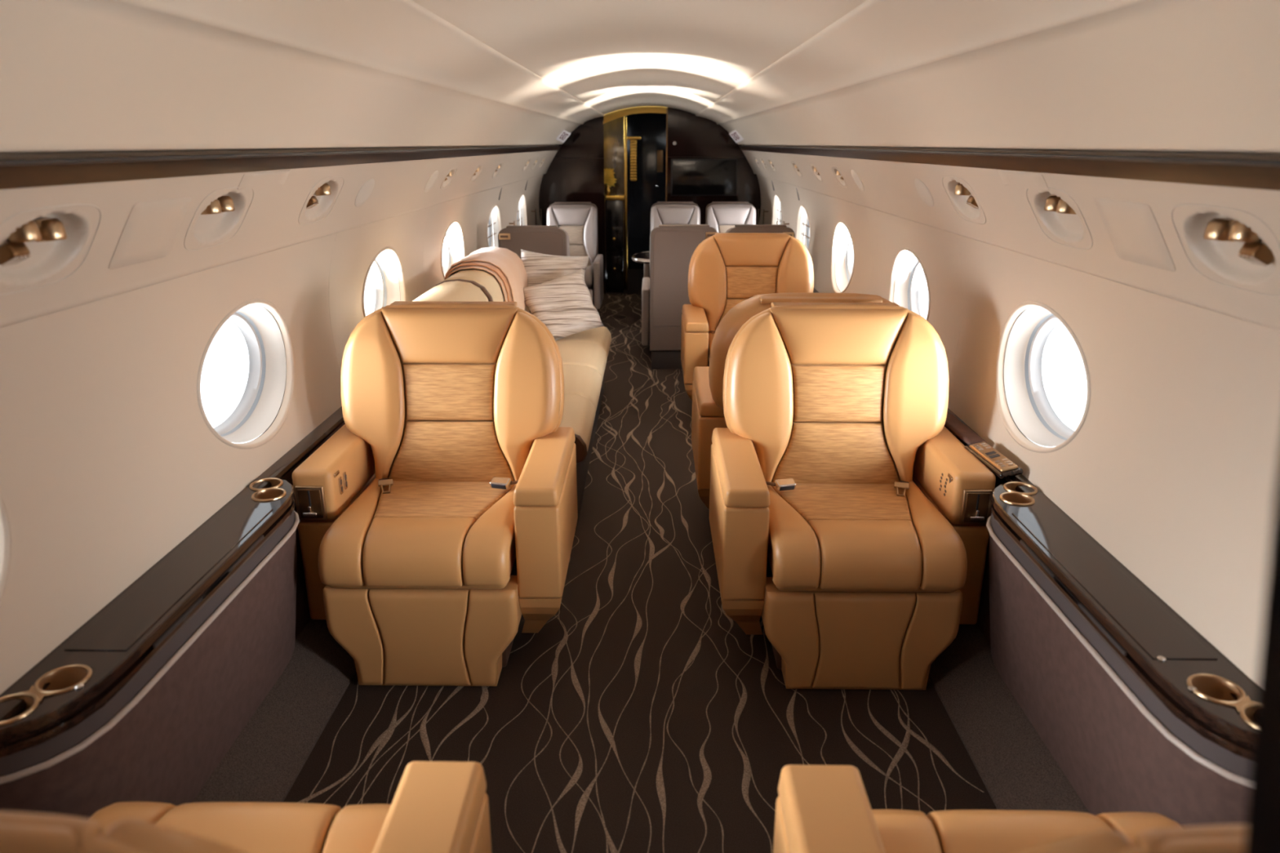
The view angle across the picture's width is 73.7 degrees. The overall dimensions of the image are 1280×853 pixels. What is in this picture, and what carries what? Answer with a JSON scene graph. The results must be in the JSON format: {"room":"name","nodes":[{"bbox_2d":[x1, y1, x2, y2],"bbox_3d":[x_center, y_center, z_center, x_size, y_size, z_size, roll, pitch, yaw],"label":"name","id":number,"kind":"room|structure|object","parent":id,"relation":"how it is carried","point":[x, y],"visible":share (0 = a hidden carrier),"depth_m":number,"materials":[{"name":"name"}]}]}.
{"room":"aircraft cabin","nodes":[
{"label":"aircraft cabin","id":0,"kind":"room"},
{"bbox_2d":[0,173,543,694],"bbox_3d":[-1.048,-0.681,4.031,0.066,0.705,9.550,0,18,1],"label":"wall","id":1,"kind":"structure","parent":0,"point":[110,460],"depth_m":1.87,"materials":[{"name":"beige plastic"}]},
{"bbox_2d":[0,494,11,604],"bbox_3d":[-1.165,0.244,1.226,0.142,0.450,0.630,0,18,1],"label":"window","id":2,"kind":"structure","parent":1,"relation":"in","point":[5,529],"depth_m":1.50,"materials":[{"name":"beige plastic"}]},
{"bbox_2d":[0,203,101,295],"bbox_3d":[-0.968,-0.289,1.383,0.083,0.136,0.266,0,18,1],"label":"light","id":3,"kind":"object","parent":1,"relation":"attached to","point":[44,229],"visible":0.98,"depth_m":1.34,"materials":[{"name":"beige plastic"}]},
{"bbox_2d":[0,242,31,266],"bbox_3d":[-0.986,-0.271,1.339,0.039,0.037,0.040,0,18,1],"label":"air vent","id":4,"kind":"object","parent":3,"relation":"attached to","point":[11,253],"depth_m":1.33,"materials":[{"name":"gold metal"}]},
{"bbox_2d":[0,477,299,818],"bbox_3d":[-1.002,0.569,1.933,0.163,0.535,1.131,0,18,1],"label":"console","id":5,"kind":"object","parent":1,"relation":"attached to","point":[172,672],"depth_m":1.73,"materials":[{"name":"brown wood"}]},
{"bbox_2d":[0,664,92,725],"bbox_3d":[-1.021,0.486,1.455,0.123,0.078,0.169,0,18,1],"label":"cup holder","id":6,"kind":"object","parent":5,"relation":"on","point":[59,704],"depth_m":1.45,"materials":[{"name":"gold metal"}]},
{"bbox_2d":[248,477,286,501],"bbox_3d":[-1.002,0.203,2.308,0.124,0.078,0.158,0,18,1],"label":"cup holder","id":7,"kind":"object","parent":5,"relation":"on","point":[277,491],"depth_m":2.29,"materials":[{"name":"gold metal"}]},
{"bbox_2d":[108,196,191,269],"bbox_3d":[-0.966,-0.386,1.688,0.077,0.124,0.210,0,18,1],"label":"oxygen mask panel","id":8,"kind":"object","parent":1,"relation":"attached to","point":[150,229],"visible":1,"depth_m":1.68,"materials":[{"name":"beige plastic"}]},
{"bbox_2d":[0,406,344,721],"bbox_3d":[-1.028,-0.418,4.118,0.064,0.031,9.550,0,18,1],"label":"trim","id":9,"kind":"structure","parent":1,"relation":"attached to","point":[10,708],"depth_m":2.39,"materials":[{"name":"brown wood"}]},
{"bbox_2d":[183,186,253,250],"bbox_3d":[-0.959,-0.478,1.953,0.083,0.136,0.266,0,18,1],"label":"light","id":10,"kind":"object","parent":1,"relation":"attached to","point":[223,203],"visible":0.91,"depth_m":1.93,"materials":[{"name":"beige"}]},
{"bbox_2d":[196,298,294,448],"bbox_3d":[-1.147,-0.153,2.422,0.142,0.450,0.630,0,18,1],"label":"window","id":11,"kind":"structure","parent":1,"relation":"in","point":[263,409],"depth_m":2.61,"materials":[{"name":"beige plastic"}]},
{"bbox_2d":[237,169,289,190],"bbox_3d":[-0.909,-0.600,2.070,0.025,0.039,0.260,0,18,1],"label":"access cover","id":12,"kind":"object","parent":1,"relation":"attached to","point":[275,178],"visible":1,"depth_m":2.06,"materials":[{"name":"beige plastic"}]},
{"bbox_2d":[0,145,557,328],"bbox_3d":[-0.939,-1.129,3.881,0.152,0.270,9.550,0,18,1],"label":"wall panel","id":13,"kind":"object","parent":1,"relation":"attached to","point":[270,223],"depth_m":1.88,"materials":[{"name":"beige plastic"}]},
{"bbox_2d":[0,145,561,189],"bbox_3d":[-0.873,-1.233,3.845,0.054,0.042,9.550,0,18,1],"label":"trim","id":14,"kind":"structure","parent":1,"relation":"attached to","point":[49,175],"depth_m":1.67,"materials":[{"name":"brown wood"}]},
{"bbox_2d":[280,422,345,640],"bbox_3d":[-0.996,-0.138,4.210,0.052,0.560,9.550,0,18,1],"label":"baseboard","id":15,"kind":"structure","parent":1,"relation":"attached to","point":[303,618],"depth_m":2.56,"materials":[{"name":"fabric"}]},
{"bbox_2d":[297,176,344,225],"bbox_3d":[-0.950,-0.676,2.550,0.083,0.136,0.266,0,18,1],"label":"light","id":16,"kind":"object","parent":1,"relation":"attached to","point":[325,189],"visible":0.94,"depth_m":2.55,"materials":[{"name":"beige"}]},
{"bbox_2d":[306,195,318,208],"bbox_3d":[-0.969,-0.658,2.506,0.039,0.037,0.040,0,18,1],"label":"air vent","id":17,"kind":"object","parent":16,"relation":"attached to","point":[313,202],"depth_m":2.49,"materials":[{"name":"gold metal"}]},
{"bbox_2d":[355,178,374,207],"bbox_3d":[-0.945,-0.803,2.930,0.059,0.095,0.150,0,18,1],"label":"speaker","id":18,"kind":"object","parent":1,"relation":"attached to","point":[366,188],"visible":1,"depth_m":2.92},
{"bbox_2d":[362,246,405,317],"bbox_3d":[-1.129,-0.556,3.636,0.142,0.450,0.630,0,18,1],"label":"window","id":19,"kind":"structure","parent":1,"relation":"in","point":[386,268],"depth_m":3.86,"materials":[{"name":"beige"}]},
{"bbox_2d":[424,170,438,192],"bbox_3d":[-0.932,-1.096,3.812,0.059,0.095,0.150,0,18,1],"label":"speaker","id":20,"kind":"object","parent":1,"relation":"attached to","point":[433,178],"visible":1,"depth_m":3.81},
{"bbox_2d":[440,167,457,189],"bbox_3d":[-0.927,-1.203,4.135,0.061,0.098,0.192,0,18,1],"label":"light","id":21,"kind":"object","parent":1,"relation":"attached to","point":[450,174],"visible":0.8,"depth_m":4.14,"materials":[{"name":"beige"}]},
{"bbox_2d":[440,220,465,279],"bbox_3d":[-1.111,-0.969,4.879,0.142,0.450,0.630,0,18,1],"label":"window","id":22,"kind":"structure","parent":1,"relation":"in","point":[452,246],"depth_m":5.10,"materials":[{"name":"beige glass"}]},
{"bbox_2d":[486,204,502,247],"bbox_3d":[-1.092,-1.391,6.151,0.142,0.450,0.630,0,18,1],"label":"window","id":23,"kind":"structure","parent":1,"relation":"in","point":[494,223],"depth_m":6.37,"materials":[{"name":"beige glass"}]},
{"bbox_2d":[515,193,527,225],"bbox_3d":[-1.073,-1.813,7.423,0.142,0.450,0.630,0,18,1],"label":"window","id":24,"kind":"structure","parent":1,"relation":"in","point":[521,215],"depth_m":7.65,"materials":[{"name":"beige glass"}]},
{"bbox_2d":[191,618,356,803],"bbox_3d":[-0.904,0.083,4.282,0.192,0.115,9.550,0,18,1],"label":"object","id":25,"kind":"structure","parent":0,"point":[265,760],"depth_m":2.19,"materials":[{"name":"grey carpet"}]},
{"bbox_2d":[0,0,604,155],"bbox_3d":[-0.656,-1.396,3.788,0.489,0.315,9.550,0,18,1],"label":"ceiling","id":26,"kind":"structure","parent":0,"point":[77,76],"depth_m":1.59,"materials":[{"name":"beige plastic"}]},
{"bbox_2d":[555,129,570,142],"bbox_3d":[-0.691,-2.612,7.679,0.076,0.116,0.326,2,19,7],"label":"placard","id":27,"kind":"object","parent":26,"relation":"attached to","point":[564,135],"visible":0.94,"depth_m":7.67,"materials":[{"name":"white plastic"}]},
{"bbox_2d":[604,116,625,289],"bbox_3d":[-0.317,-2.340,8.796,0.365,1.850,0.040,0,18,1],"label":"wall","id":28,"kind":"structure","parent":0,"point":[614,129],"depth_m":8.64,"materials":[{"name":"brown wood"}]},
{"bbox_2d":[623,115,627,289],"bbox_3d":[-0.146,-2.311,8.787,0.030,1.800,0.030,0,18,1],"label":"trim","id":29,"kind":"structure","parent":28,"relation":"attached to","point":[624,117],"depth_m":8.79,"materials":[{"name":"gold metal"}]},
{"bbox_2d":[626,136,640,181],"bbox_3d":[-0.065,-2.721,8.671,0.145,0.432,0.040,0,18,1],"label":"panel","id":30,"kind":"object","parent":28,"relation":"attached to","point":[633,139],"visible":1,"depth_m":8.66,"materials":[{"name":"brown metal"}]},
{"bbox_2d":[411,0,866,114],"bbox_3d":[0.030,-1.545,3.728,1.000,0.100,9.550,0,18,1],"label":"ceiling","id":31,"kind":"structure","parent":0,"point":[611,55],"depth_m":2.67,"materials":[{"name":"beige plastic"}]},
{"bbox_2d":[283,269,996,852],"bbox_3d":[0.045,-0.215,5.329,2.100,0.002,11.750,0,18,1],"label":"floor","id":32,"kind":"structure","parent":0,"point":[641,717],"depth_m":2.33,"materials":[{"name":"brown carpet"}]},
{"bbox_2d":[0,761,491,852],"bbox_3d":[-0.620,0.681,1.050,0.773,0.998,0.738,0,18,1],"label":"armchair","id":33,"kind":"object","parent":32,"relation":"on","point":[436,806],"visible":1,"depth_m":1.23,"materials":[{"name":"brown leather"}]},
{"bbox_2d":[155,802,342,852],"bbox_3d":[-0.617,0.672,1.345,0.291,0.141,0.171,0,18,1],"label":"cushion","id":34,"kind":"object","parent":33,"relation":"on","point":[245,827],"depth_m":1.31,"materials":[{"name":"brown leather"}]},
{"bbox_2d":[320,814,336,852],"bbox_3d":[-0.620,0.758,1.171,0.492,0.125,0.498,0,18,1],"label":"cushion","id":35,"kind":"object","parent":33,"relation":"on","point":[331,824],"depth_m":1.33,"materials":[{"name":"brown leather"}]},
{"bbox_2d":[292,301,577,686],"bbox_3d":[-0.600,0.174,2.577,0.773,0.998,0.738,0,18,1],"label":"armchair","id":36,"kind":"object","parent":32,"relation":"on","point":[442,513],"visible":1,"depth_m":2.50,"materials":[{"name":"brown leather"}]},
{"bbox_2d":[337,476,343,494],"bbox_3d":[-0.867,0.171,2.474,0.007,0.052,0.016,0,18,1],"label":"switch","id":37,"kind":"object","parent":36,"relation":"attached to","point":[340,488],"depth_m":2.47,"materials":[{"name":"brown plastic"}]},
{"bbox_2d":[342,471,347,489],"bbox_3d":[-0.867,0.159,2.510,0.005,0.052,0.016,0,18,1],"label":"switch","id":38,"kind":"object","parent":36,"relation":"attached to","point":[344,473],"depth_m":2.51,"materials":[{"name":"brown plastic"}]},
{"bbox_2d":[328,486,515,589],"bbox_3d":[-0.603,0.308,2.526,0.492,0.125,0.498,0,18,1],"label":"cushion","id":39,"kind":"object","parent":36,"relation":"on","point":[504,551],"depth_m":2.27,"materials":[{"name":"brown leather"}]},
{"bbox_2d":[413,268,611,528],"bbox_3d":[-0.598,-0.321,4.272,0.814,0.868,2.083,0,18,1],"label":"divan","id":40,"kind":"object","parent":32,"relation":"on","point":[584,354],"visible":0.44,"depth_m":4.03,"materials":[{"name":"beige leather"}]},
{"bbox_2d":[413,280,488,301],"bbox_3d":[-0.844,-0.333,3.675,0.310,0.468,0.880,0,18,1],"label":"cushion","id":41,"kind":"object","parent":40,"relation":"on","point":[446,291],"depth_m":3.79,"materials":[{"name":"beige leather"}]},
{"bbox_2d":[441,268,504,301],"bbox_3d":[-0.833,-0.571,4.391,0.310,0.468,0.570,0,18,1],"label":"cushion","id":42,"kind":"object","parent":40,"relation":"on","point":[484,278],"depth_m":4.20,"materials":[{"name":"beige leather"}]},
{"bbox_2d":[444,246,529,312],"bbox_3d":[-0.830,-0.690,4.689,0.382,0.518,0.650,0,18,1],"label":"striped pillow","id":43,"kind":"object","parent":40,"relation":"on","point":[504,264],"visible":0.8,"depth_m":4.53,"materials":[{"name":"brown fabric"}]},
{"bbox_2d":[520,248,588,313],"bbox_3d":[-0.516,-0.799,5.011,0.451,0.474,0.168,-3,19,-9],"label":"striped pillow","id":44,"kind":"object","parent":40,"relation":"on","point":[540,268],"visible":0.34,"depth_m":4.95,"materials":[{"name":"fabric"}]},
{"bbox_2d":[523,268,604,340],"bbox_3d":[-0.440,-0.671,4.800,0.442,0.403,0.210,-6,19,-17],"label":"striped pillow","id":45,"kind":"object","parent":40,"relation":"on","point":[564,304],"visible":0.95,"depth_m":4.75,"materials":[{"name":"fabric"}]},
{"bbox_2d":[559,393,595,451],"bbox_3d":[-0.580,-0.009,3.574,0.758,0.147,0.513,0,18,1],"label":"seat cushion","id":46,"kind":"object","parent":40,"relation":"on","point":[579,409],"depth_m":3.55,"materials":[{"name":"beige leather"}]},
{"bbox_2d":[555,341,607,382],"bbox_3d":[-0.566,-0.334,4.552,0.758,0.147,0.513,0,18,1],"label":"seat cushion","id":47,"kind":"object","parent":40,"relation":"on","point":[592,354],"depth_m":4.52,"materials":[{"name":"beige leather"}]},
{"bbox_2d":[562,364,602,413],"bbox_3d":[-0.573,-0.172,4.063,0.758,0.147,0.513,0,18,1],"label":"seat cushion","id":48,"kind":"object","parent":40,"relation":"on","point":[585,380],"depth_m":4.03,"materials":[{"name":"beige leather"}]},
{"bbox_2d":[555,326,611,356],"bbox_3d":[-0.558,-0.496,5.040,0.758,0.147,0.513,0,18,1],"label":"seat cushion","id":49,"kind":"object","parent":40,"relation":"on","point":[601,335],"depth_m":4.91,"materials":[{"name":"beige leather"}]},
{"bbox_2d":[497,225,585,281],"bbox_3d":[-0.688,-0.941,5.977,0.558,0.971,0.777,0,18,1],"label":"armchair","id":50,"kind":"object","parent":32,"relation":"on","point":[553,240],"visible":0.29,"depth_m":5.49,"materials":[{"name":"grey leather"}]},
{"bbox_2d":[546,201,603,309],"bbox_3d":[-0.615,-1.458,7.535,0.558,0.971,0.777,0,18,1],"label":"armchair","id":51,"kind":"object","parent":32,"relation":"on","point":[579,220],"visible":0.51,"depth_m":7.61,"materials":[{"name":"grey leather"}]},
{"bbox_2d":[586,271,593,287],"bbox_3d":[-0.616,-1.312,7.467,0.409,0.119,0.498,0,18,1],"label":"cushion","id":52,"kind":"object","parent":51,"relation":"on","point":[589,274],"depth_m":7.21,"materials":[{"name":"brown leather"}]},
{"bbox_2d":[604,194,625,292],"bbox_3d":[-0.253,-1.882,8.806,0.195,0.975,0.217,0,18,1],"label":"base cabinet","id":53,"kind":"object","parent":32,"relation":"on","point":[614,203],"visible":0.99,"depth_m":8.72,"materials":[{"name":"black wood"}]},
{"bbox_2d":[604,194,625,199],"bbox_3d":[-0.253,-2.326,8.668,0.195,0.045,0.200,0,18,1],"label":"countertop","id":54,"kind":"structure","parent":53,"relation":"on","point":[612,197],"depth_m":8.58,"materials":[{"name":"gold metal"}]},
{"bbox_2d":[604,168,616,195],"bbox_3d":[-0.328,-2.467,8.600,0.188,0.263,0.107,0,18,1],"label":"flower vase","id":55,"kind":"object","parent":54,"relation":"on","point":[609,178],"visible":0.88,"depth_m":8.57,"materials":[{"name":"gold metal"}]},
{"bbox_2d":[631,251,649,264],"bbox_3d":[0.515,-1.056,6.860,1.166,0.633,0.556,0,18,1],"label":"table","id":56,"kind":"object","parent":32,"relation":"on","point":[643,257],"visible":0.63,"depth_m":6.65,"materials":[{"name":"silver metal"}]},
{"bbox_2d":[626,114,666,269],"bbox_3d":[0.142,-2.792,10.238,0.640,1.800,0.085,0,18,1],"label":"door","id":57,"kind":"structure","parent":32,"relation":"on","point":[649,188],"depth_m":10.18,"materials":[{"name":"black"}]},
{"bbox_2d":[644,201,700,277],"bbox_3d":[0.316,-1.473,7.580,0.558,0.971,0.777,0,18,1],"label":"armchair","id":58,"kind":"object","parent":32,"relation":"on","point":[661,212],"visible":0.26,"depth_m":7.65,"materials":[{"name":"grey leather"}]},
{"bbox_2d":[641,224,717,368],"bbox_3d":[0.293,-0.968,6.059,0.558,0.971,0.777,0,18,1],"label":"armchair","id":59,"kind":"object","parent":32,"relation":"on","point":[664,293],"visible":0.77,"depth_m":5.68,"materials":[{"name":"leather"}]},
{"bbox_2d":[705,201,755,232],"bbox_3d":[0.843,-1.471,7.573,0.504,0.971,0.777,0,18,1],"label":"armchair","id":60,"kind":"object","parent":32,"relation":"on","point":[722,216],"visible":0.33,"depth_m":7.64,"materials":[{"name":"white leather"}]},
{"bbox_2d":[680,232,813,400],"bbox_3d":[0.623,-0.527,4.687,0.773,0.998,0.738,0,18,1],"label":"armchair","id":61,"kind":"object","parent":32,"relation":"on","point":[726,269],"visible":0.26,"depth_m":4.76,"materials":[{"name":"brown leather"}]},
{"bbox_2d":[725,224,795,237],"bbox_3d":[0.823,-0.966,6.052,0.515,0.971,0.782,0,18,1],"label":"armchair","id":62,"kind":"object","parent":32,"relation":"on","point":[739,228],"visible":0.18,"depth_m":5.55,"materials":[{"name":"brown leather"}]},
{"bbox_2d":[691,292,892,510],"bbox_3d":[0.601,-0.065,3.297,0.773,0.998,0.738,0,18,1],"label":"armchair","id":63,"kind":"object","parent":32,"relation":"on","point":[708,414],"visible":0.11,"depth_m":2.96,"materials":[{"name":"brown leather"}]},
{"bbox_2d":[709,302,995,689],"bbox_3d":[0.615,0.179,2.561,0.773,0.998,0.738,0,18,1],"label":"armchair","id":64,"kind":"object","parent":32,"relation":"on","point":[846,515],"visible":0.99,"depth_m":2.47,"materials":[{"name":"brown leather"}]},
{"bbox_2d":[767,488,955,592],"bbox_3d":[0.615,0.314,2.509,0.492,0.125,0.498,0,18,1],"label":"cushion","id":65,"kind":"object","parent":64,"relation":"on","point":[778,553],"depth_m":2.26,"materials":[{"name":"brown leather"}]},
{"bbox_2d":[944,411,1023,479],"bbox_3d":[1.023,0.040,2.639,0.081,0.038,0.576,0,18,-1],"label":"handset","id":66,"kind":"object","parent":64,"relation":"on","point":[996,462],"visible":0.98,"depth_m":2.51,"materials":[{"name":"brown plastic"}]},
{"bbox_2d":[773,764,1246,852],"bbox_3d":[0.587,0.686,1.034,0.773,0.998,0.738,0,18,1],"label":"armchair","id":67,"kind":"object","parent":32,"relation":"on","point":[820,808],"visible":0.99,"depth_m":1.24,"materials":[{"name":"brown leather"}]},
{"bbox_2d":[931,821,943,852],"bbox_3d":[0.590,0.763,1.155,0.492,0.125,0.498,0,18,1],"label":"cushion","id":68,"kind":"object","parent":67,"relation":"on","point":[934,826],"depth_m":1.33,"materials":[{"name":"brown leather"}]},
{"bbox_2d":[926,809,1111,852],"bbox_3d":[0.593,0.678,1.329,0.291,0.141,0.171,0,18,1],"label":"cushion","id":69,"kind":"object","parent":67,"relation":"on","point":[957,831],"depth_m":1.30,"materials":[{"name":"brown leather"}]},
{"bbox_2d":[538,106,760,293],"bbox_3d":[0.097,-2.246,8.553,2.300,1.825,0.050,0,18,1],"label":"wall","id":70,"kind":"structure","parent":0,"point":[565,180],"depth_m":8.42,"materials":[{"name":"brown wood"}]},
{"bbox_2d":[603,106,667,124],"bbox_3d":[-0.042,-3.057,8.328,0.624,0.197,0.070,0,18,1],"label":"trim","id":71,"kind":"structure","parent":70,"relation":"attached to","point":[609,117],"depth_m":8.29,"materials":[{"name":"gold metal"}]},
{"bbox_2d":[665,107,667,201],"bbox_3d":[0.263,-2.233,8.552,0.012,1.800,0.054,0,18,1],"label":"trim","id":72,"kind":"structure","parent":70,"relation":"attached to","point":[667,108],"depth_m":8.35,"materials":[{"name":"brown metal"}]},
{"bbox_2d":[671,159,737,195],"bbox_3d":[0.632,-2.463,8.437,0.650,0.350,0.018,0,18,1],"label":"wall screen","id":73,"kind":"object","parent":70,"relation":"attached to","point":[689,177],"visible":1,"depth_m":8.43,"materials":[{"name":"black glass"}]},
{"bbox_2d":[667,156,746,157],"bbox_3d":[0.708,-2.647,8.381,0.878,0.004,0.006,0,18,1],"label":"trim","id":74,"kind":"structure","parent":70,"relation":"attached to","point":[668,157],"depth_m":8.38,"materials":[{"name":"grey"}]},
{"bbox_2d":[695,0,1279,155],"bbox_3d":[0.715,-1.390,3.769,0.489,0.315,9.550,0,18,1],"label":"ceiling","id":75,"kind":"structure","parent":0,"point":[1202,77],"depth_m":1.57,"materials":[{"name":"beige plastic"}]},
{"bbox_2d":[728,129,743,142],"bbox_3d":[0.865,-2.605,7.658,0.076,0.116,0.326,-2,18,-5],"label":"placard","id":76,"kind":"object","parent":75,"relation":"attached to","point":[735,135],"visible":0.91,"depth_m":7.65,"materials":[{"name":"white"}]},
{"bbox_2d":[756,174,1279,684],"bbox_3d":[1.108,-0.672,4.002,0.066,0.705,9.550,0,18,1],"label":"wall","id":77,"kind":"structure","parent":0,"point":[1171,468],"depth_m":1.87,"materials":[{"name":"beige plastic"}]},
{"bbox_2d":[756,208,768,224],"bbox_3d":[1.149,-1.944,8.000,0.103,0.184,0.012,0,18,1],"label":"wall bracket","id":78,"kind":"object","parent":77,"relation":"attached to","point":[764,211],"visible":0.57,"depth_m":7.98,"materials":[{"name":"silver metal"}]},
{"bbox_2d":[771,193,782,224],"bbox_3d":[1.233,-1.803,7.392,0.142,0.450,0.630,0,18,1],"label":"window","id":79,"kind":"structure","parent":77,"relation":"in","point":[777,215],"depth_m":7.62,"materials":[{"name":"beige glass"}]},
{"bbox_2d":[795,204,810,249],"bbox_3d":[1.214,-1.381,6.120,0.142,0.450,0.630,0,18,1],"label":"window","id":80,"kind":"structure","parent":77,"relation":"in","point":[803,226],"depth_m":6.35,"materials":[{"name":"beige glass"}]},
{"bbox_2d":[831,167,847,187],"bbox_3d":[0.996,-1.244,4.261,0.061,0.098,0.193,0,18,1],"label":"light","id":81,"kind":"object","parent":77,"relation":"attached to","point":[837,173],"visible":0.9,"depth_m":4.26,"materials":[{"name":"gold metal"}]},
{"bbox_2d":[831,220,854,293],"bbox_3d":[1.195,-0.959,4.849,0.142,0.450,0.630,0,18,1],"label":"window","id":82,"kind":"structure","parent":77,"relation":"in","point":[842,265],"depth_m":5.07,"materials":[{"name":"beige glass"}]},
{"bbox_2d":[850,169,864,191],"bbox_3d":[0.991,-1.119,3.882,0.059,0.095,0.150,0,18,1],"label":"speaker","id":83,"kind":"object","parent":77,"relation":"attached to","point":[855,177],"visible":1,"depth_m":3.88},
{"bbox_2d":[888,247,930,320],"bbox_3d":[1.177,-0.546,3.605,0.142,0.450,0.630,0,18,1],"label":"window","id":84,"kind":"structure","parent":77,"relation":"in","point":[907,269],"depth_m":3.83,"materials":[{"name":"beige plastic"}]},
{"bbox_2d":[914,178,933,207],"bbox_3d":[0.977,-0.804,2.933,0.059,0.095,0.150,0,18,1],"label":"speaker","id":85,"kind":"object","parent":77,"relation":"attached to","point":[922,190],"visible":1,"depth_m":2.93},
{"bbox_2d":[942,176,986,224],"bbox_3d":[0.971,-0.680,2.563,0.084,0.136,0.267,0,18,1],"label":"light","id":86,"kind":"object","parent":77,"relation":"attached to","point":[960,189],"visible":0.89,"depth_m":2.56,"materials":[{"name":"beige"}]},
{"bbox_2d":[966,195,978,208],"bbox_3d":[0.988,-0.662,2.518,0.039,0.037,0.040,0,18,1],"label":"air vent","id":87,"kind":"object","parent":86,"relation":"attached to","point":[971,201],"depth_m":2.51,"materials":[{"name":"gold metal"}]},
{"bbox_2d":[944,425,1006,644],"bbox_3d":[1.056,-0.129,4.183,0.052,0.560,9.550,0,18,1],"label":"baseboard","id":88,"kind":"structure","parent":77,"relation":"attached to","point":[983,623],"depth_m":2.53,"materials":[{"name":"fabric"}]},
{"bbox_2d":[928,624,1089,813],"bbox_3d":[0.964,0.091,4.258,0.192,0.115,9.550,0,18,1],"label":"floor","id":89,"kind":"structure","parent":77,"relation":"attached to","point":[1018,771],"depth_m":2.17,"materials":[{"name":"grey carpet"}]},
{"bbox_2d":[738,145,1279,190],"bbox_3d":[0.933,-1.225,3.821,0.054,0.042,9.550,0,18,1],"label":"trim","id":90,"kind":"structure","parent":77,"relation":"attached to","point":[1261,177],"depth_m":1.63,"materials":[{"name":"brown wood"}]},
{"bbox_2d":[742,145,1279,331],"bbox_3d":[0.999,-1.121,3.855,0.152,0.270,9.550,0,18,1],"label":"overhead service panel","id":91,"kind":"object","parent":77,"relation":"attached to","point":[1011,224],"depth_m":1.85,"materials":[{"name":"beige plastic"}]},
{"bbox_2d":[997,170,1048,190],"bbox_3d":[0.915,-0.591,2.045,0.025,0.039,0.260,0,18,1],"label":"access cover","id":92,"kind":"object","parent":77,"relation":"attached to","point":[1014,179],"visible":1,"depth_m":2.03,"materials":[{"name":"beige plastic"}]},
{"bbox_2d":[813,288,1257,720],"bbox_3d":[1.088,-0.409,4.090,0.064,0.031,9.550,0,18,1],"label":"trim","id":93,"kind":"structure","parent":77,"relation":"attached to","point":[1020,488],"depth_m":1.91,"materials":[{"name":"brown wood"}]},
{"bbox_2d":[995,300,1090,453],"bbox_3d":[1.159,-0.143,2.391,0.142,0.450,0.630,0,18,1],"label":"window","id":94,"kind":"structure","parent":77,"relation":"in","point":[1025,410],"depth_m":2.58,"materials":[{"name":"beige plastic"}]},
{"bbox_2d":[1026,186,1093,249],"bbox_3d":[0.962,-0.482,1.965,0.084,0.136,0.267,0,18,1],"label":"light","id":95,"kind":"object","parent":77,"relation":"attached to","point":[1053,202],"visible":0.84,"depth_m":1.95,"materials":[{"name":"beige"}]},
{"bbox_2d":[986,481,1257,826],"bbox_3d":[0.995,0.577,1.906,0.163,0.535,1.131,0,18,1],"label":"console","id":96,"kind":"object","parent":77,"relation":"attached to","point":[1077,641],"depth_m":1.72,"materials":[{"name":"brown wood"}]},
{"bbox_2d":[999,481,1037,506],"bbox_3d":[1.008,0.212,2.281,0.124,0.078,0.158,0,18,1],"label":"cup holder","id":97,"kind":"object","parent":96,"relation":"on","point":[1008,496],"depth_m":2.27,"materials":[{"name":"gold metal"}]},
{"bbox_2d":[1186,673,1256,728],"bbox_3d":[1.002,0.495,1.428,0.123,0.078,0.169,0,18,1],"label":"cup holder","id":98,"kind":"object","parent":96,"relation":"on","point":[1215,708],"depth_m":1.43,"materials":[{"name":"gold metal"}]},
{"bbox_2d":[1093,197,1175,271],"bbox_3d":[0.960,-0.377,1.663,0.077,0.124,0.210,0,18,1],"label":"oxygen mask panel","id":99,"kind":"object","parent":77,"relation":"attached to","point":[1134,232],"visible":1,"depth_m":1.65,"materials":[{"name":"beige plastic"}]},
{"bbox_2d":[1171,203,1279,296],"bbox_3d":[0.953,-0.290,1.386,0.084,0.136,0.267,0,18,1],"label":"light","id":100,"kind":"object","parent":77,"relation":"attached to","point":[1252,251],"visible":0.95,"depth_m":1.34,"materials":[{"name":"beige plastic"}]},
{"bbox_2d":[1238,241,1275,266],"bbox_3d":[0.971,-0.272,1.341,0.039,0.037,0.040,0,18,1],"label":"air vent","id":101,"kind":"object","parent":100,"relation":"attached to","point":[1257,253],"depth_m":1.33,"materials":[{"name":"gold metal"}]},
{"bbox_2d":[1244,457,1279,852],"bbox_3d":[0.705,0.555,0.474,0.944,1.600,0.030,0,18,1],"label":"wall forward partition","id":102,"kind":"structure","parent":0,"point":[1263,823],"depth_m":0.34,"materials":[{"name":"black"}]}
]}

